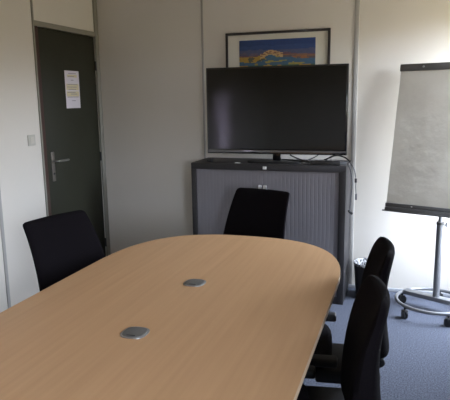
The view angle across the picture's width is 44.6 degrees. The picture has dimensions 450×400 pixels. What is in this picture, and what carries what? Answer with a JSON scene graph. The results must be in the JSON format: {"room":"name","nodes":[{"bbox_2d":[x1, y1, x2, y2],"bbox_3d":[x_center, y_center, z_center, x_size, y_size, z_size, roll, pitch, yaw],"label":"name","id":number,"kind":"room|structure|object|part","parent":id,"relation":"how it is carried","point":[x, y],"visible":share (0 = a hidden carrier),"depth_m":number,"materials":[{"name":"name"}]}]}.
{"room":"meeting room","nodes":[
{"label":"meeting room","id":0,"kind":"room"},
{"bbox_2d":[0,0,106,312],"bbox_3d":[-2.225,-0.076,2.097,0.300,2.550,6.952,3,11,18],"label":"wall","id":1,"kind":"structure","parent":0,"point":[22,189],"depth_m":3.93,"materials":[{"name":"paint"}]},
{"bbox_2d":[0,190,10,307],"bbox_3d":[-1.539,-0.393,3.661,0.007,2.520,0.028,3,11,18],"label":"trim","id":2,"kind":"structure","parent":1,"relation":"attached to","point":[1,212],"depth_m":3.80,"materials":[{"name":"grey"}]},
{"bbox_2d":[27,135,35,145],"bbox_3d":[-1.415,-0.437,4.023,0.015,0.080,0.080,3,11,18],"label":"light switch","id":3,"kind":"object","parent":1,"relation":"attached to","point":[31,138],"visible":1,"depth_m":4.01,"materials":[{"name":"grey plastic"}]},
{"bbox_2d":[30,0,48,215],"bbox_3d":[-1.380,-0.468,4.132,0.012,2.550,0.015,3,11,18],"label":"trim","id":4,"kind":"structure","parent":1,"relation":"attached to","point":[31,2],"depth_m":4.08,"materials":[{"name":"grey paint"}]},
{"bbox_2d":[34,20,94,36],"bbox_3d":[-1.261,-1.360,4.373,0.012,0.040,0.828,3,11,18],"label":"trim","id":5,"kind":"structure","parent":1,"relation":"attached to","point":[36,23],"depth_m":4.32,"materials":[{"name":"grey paint"}]},
{"bbox_2d":[34,26,106,255],"bbox_3d":[-1.262,-0.329,4.572,0.155,2.112,0.831,3,11,18],"label":"door","id":6,"kind":"structure","parent":1,"relation":"in","point":[72,154],"depth_m":4.49,"materials":[{"name":"black wood"}]},
{"bbox_3d":[-1.343,-0.260,4.296,0.010,0.230,0.038,3,11,18],"label":"handle plate","id":7,"kind":"part","parent":6,"relation":"part of","materials":[{"name":"silver metal"}]},
{"bbox_3d":[-1.292,-0.313,4.332,0.062,0.020,0.144,3,11,18],"label":"lever handle","id":8,"kind":"part","parent":6,"relation":"part of","materials":[{"name":"silver metal"}]},
{"bbox_2d":[64,70,80,107],"bbox_3d":[-1.249,-0.905,4.501,0.002,0.300,0.200,3,11,18],"label":"paper notice","id":9,"kind":"object","parent":6,"relation":"attached to","point":[72,89],"visible":1,"depth_m":4.50,"materials":[{"name":"grey paper"}]},
{"bbox_2d":[92,0,110,255],"bbox_3d":[-1.109,-0.622,4.935,0.016,2.550,0.052,3,11,18],"label":"trim","id":10,"kind":"structure","parent":1,"relation":"attached to","point":[94,2],"depth_m":4.92,"materials":[{"name":"grey paint"}]},
{"bbox_2d":[97,0,449,292],"bbox_3d":[0.564,-0.562,4.473,3.686,2.550,0.100,3,11,18],"label":"wall","id":11,"kind":"structure","parent":0,"point":[150,51],"depth_m":4.51,"materials":[{"name":"paint"}]},
{"bbox_2d":[200,0,205,158],"bbox_3d":[-0.175,-0.600,4.655,0.018,2.520,0.007,3,11,18],"label":"trim","id":12,"kind":"structure","parent":11,"relation":"attached to","point":[201,1],"depth_m":4.58,"materials":[{"name":"grey metal"}]},
{"bbox_2d":[225,28,330,66],"bbox_3d":[0.410,-1.031,4.369,0.842,0.605,0.021,3,11,18],"label":"framed picture","id":13,"kind":"object","parent":11,"relation":"attached to","point":[301,46],"visible":0.47,"depth_m":4.33,"materials":[{"name":"black"}]},
{"bbox_2d":[239,37,315,66],"bbox_3d":[0.410,-1.053,4.365,0.614,0.438,0.001,3,11,18],"label":"print","id":14,"kind":"object","parent":13,"relation":"attached to","point":[253,51],"depth_m":4.34},
{"bbox_2d":[348,0,359,284],"bbox_3d":[1.004,-0.547,4.271,0.034,2.520,0.007,3,11,18],"label":"trim","id":15,"kind":"structure","parent":11,"relation":"attached to","point":[357,2],"depth_m":4.26,"materials":[{"name":"grey"}]},
{"bbox_2d":[348,284,449,296],"bbox_3d":[0.614,0.688,4.637,3.546,0.030,0.010,3,11,18],"label":"baseboard","id":16,"kind":"structure","parent":11,"relation":"attached to","point":[349,285],"depth_m":4.38,"materials":[{"name":"grey paint"}]},
{"bbox_2d":[303,288,449,399],"bbox_3d":[-0.423,1.341,1.577,4.166,0.100,7.200,3,11,18],"label":"floor","id":17,"kind":"structure","parent":0,"point":[417,362],"depth_m":3.39,"materials":[{"name":"carpet"}]},
{"bbox_2d":[23,210,105,290],"bbox_3d":[-0.718,0.561,2.988,0.556,0.925,0.516,6,13,33],"label":"office chair","id":18,"kind":"object","parent":17,"relation":"on","point":[61,245],"visible":0.23,"depth_m":2.98,"materials":[{"name":"black fabric"}]},
{"bbox_2d":[0,234,339,399],"bbox_3d":[-0.394,0.886,1.722,1.215,0.740,3.453,3,11,18],"label":"conference table","id":19,"kind":"object","parent":17,"relation":"on","point":[252,331],"visible":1,"depth_m":2.00,"materials":[{"name":"brown wood"}]},
{"bbox_2d":[120,326,149,338],"bbox_3d":[-0.317,0.466,1.934,0.094,0.006,0.096,3,11,18],"label":"port","id":20,"kind":"object","parent":19,"relation":"on","point":[135,332],"visible":1,"depth_m":1.93,"materials":[{"name":"silver metal"}]},
{"bbox_2d":[183,279,205,286],"bbox_3d":[-0.135,0.367,2.447,0.094,0.006,0.096,3,11,18],"label":"port","id":21,"kind":"object","parent":19,"relation":"on","point":[191,282],"visible":1,"depth_m":2.44,"materials":[{"name":"silver metal"}]},
{"bbox_2d":[223,187,289,238],"bbox_3d":[0.146,0.424,3.648,0.516,0.925,0.556,6,13,34],"label":"office chair","id":22,"kind":"object","parent":17,"relation":"on","point":[256,212],"visible":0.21,"depth_m":3.73,"materials":[{"name":"fabric"}]},
{"bbox_2d":[191,157,351,304],"bbox_3d":[0.370,0.198,4.404,1.200,1.086,0.405,3,11,18],"label":"base cabinet","id":23,"kind":"object","parent":17,"relation":"on","point":[318,215],"depth_m":4.14,"materials":[{"name":"grey metal"}]},
{"bbox_3d":[0.040,0.230,4.337,0.536,0.947,0.022,3,11,18],"label":"tambour door","id":24,"kind":"part","parent":23,"relation":"part of","materials":[{"name":"grey plastic"}]},
{"bbox_2d":[206,63,348,163],"bbox_3d":[0.381,-0.653,4.206,1.098,0.728,0.210,3,11,18],"label":"television","id":25,"kind":"object","parent":23,"relation":"on","point":[286,109],"visible":0.89,"depth_m":4.18,"materials":[{"name":"black plastic"}]},
{"bbox_2d":[282,159,309,162],"bbox_3d":[0.536,-0.295,4.146,0.239,0.017,0.015,7,13,38],"label":"cable","id":26,"kind":"object","parent":23,"relation":"on","point":[282,159],"visible":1,"depth_m":4.14,"materials":[{"name":"black plastic"}]},
{"bbox_3d":[0.568,0.253,4.165,0.570,0.947,0.022,3,11,18],"label":"tambour door","id":27,"kind":"part","parent":23,"relation":"part of","materials":[{"name":"grey plastic"}]},
{"bbox_2d":[290,154,350,162],"bbox_3d":[0.702,-0.312,4.127,0.513,0.068,0.062,7,13,35],"label":"cable","id":28,"kind":"object","parent":23,"relation":"on","point":[290,154],"visible":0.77,"depth_m":4.07,"materials":[{"name":"black plastic"}]},
{"bbox_3d":[0.737,-0.273,4.031,0.220,0.034,0.044,3,11,18],"label":"power strip","id":29,"kind":"part","parent":23,"relation":"part of","materials":[{"name":"grey plastic"}]},
{"bbox_2d":[347,164,352,214],"bbox_3d":[0.897,-0.073,3.970,0.034,0.363,0.076,-8,13,-33],"label":"lead","id":30,"kind":"object","parent":23,"relation":"hanging from","point":[349,211],"visible":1,"depth_m":3.96,"materials":[{"name":"grey plastic"}]},
{"bbox_2d":[344,161,356,199],"bbox_3d":[0.912,-0.143,3.990,0.020,0.278,0.116,-11,14,-42],"label":"hanging cable","id":31,"kind":"object","parent":23,"relation":"hanging from","point":[344,161],"visible":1,"depth_m":3.96,"materials":[{"name":"grey plastic"}]},
{"bbox_2d":[297,275,389,399],"bbox_3d":[0.199,0.742,1.939,0.700,0.925,0.540,1,11,9],"label":"office chair","id":32,"kind":"object","parent":17,"relation":"on","point":[360,367],"visible":0.69,"depth_m":1.79,"materials":[{"name":"fabric"}]},
{"bbox_3d":[0.077,0.763,1.969,0.450,0.076,0.470,1,11,9],"label":"seat","id":33,"kind":"part","parent":32,"relation":"part of","materials":[{"name":"fabric"}]},
{"bbox_3d":[0.474,0.514,1.858,0.138,0.455,0.450,1,11,9],"label":"backrest","id":34,"kind":"part","parent":32,"relation":"part of","materials":[{"name":"fabric"}]},
{"bbox_2d":[310,237,394,383],"bbox_3d":[0.382,0.638,2.480,0.700,0.925,0.540,1,11,11],"label":"office chair","id":35,"kind":"object","parent":17,"relation":"on","point":[327,356],"visible":0.24,"depth_m":2.28,"materials":[{"name":"fabric"}]},
{"bbox_3d":[0.261,0.659,2.513,0.450,0.076,0.470,1,11,11],"label":"seat","id":36,"kind":"part","parent":35,"relation":"part of","materials":[{"name":"fabric"}]},
{"bbox_3d":[0.656,0.412,2.390,0.138,0.455,0.450,1,11,11],"label":"backrest","id":37,"kind":"part","parent":35,"relation":"part of","materials":[{"name":"fabric"}]},
{"bbox_2d":[353,258,367,294],"bbox_3d":[1.118,0.617,4.283,0.236,0.284,0.236,3,11,18],"label":"waste bin","id":38,"kind":"object","parent":17,"relation":"on","point":[359,263],"visible":0.3,"depth_m":4.25,"materials":[{"name":"black plastic"}]},
{"bbox_2d":[382,62,449,326],"bbox_3d":[1.496,-0.056,3.812,0.734,1.768,0.539,7,13,35],"label":"flip chart","id":39,"kind":"object","parent":17,"relation":"on","point":[419,177],"visible":1,"depth_m":3.88,"materials":[{"name":"white paper"}]},
{"bbox_2d":[382,203,449,217],"bbox_3d":[1.456,0.089,3.779,0.734,0.067,0.105,7,13,35],"label":"tray","id":40,"kind":"object","parent":39,"relation":"on","point":[428,209],"depth_m":3.84,"materials":[{"name":"black metal"}]}
]}

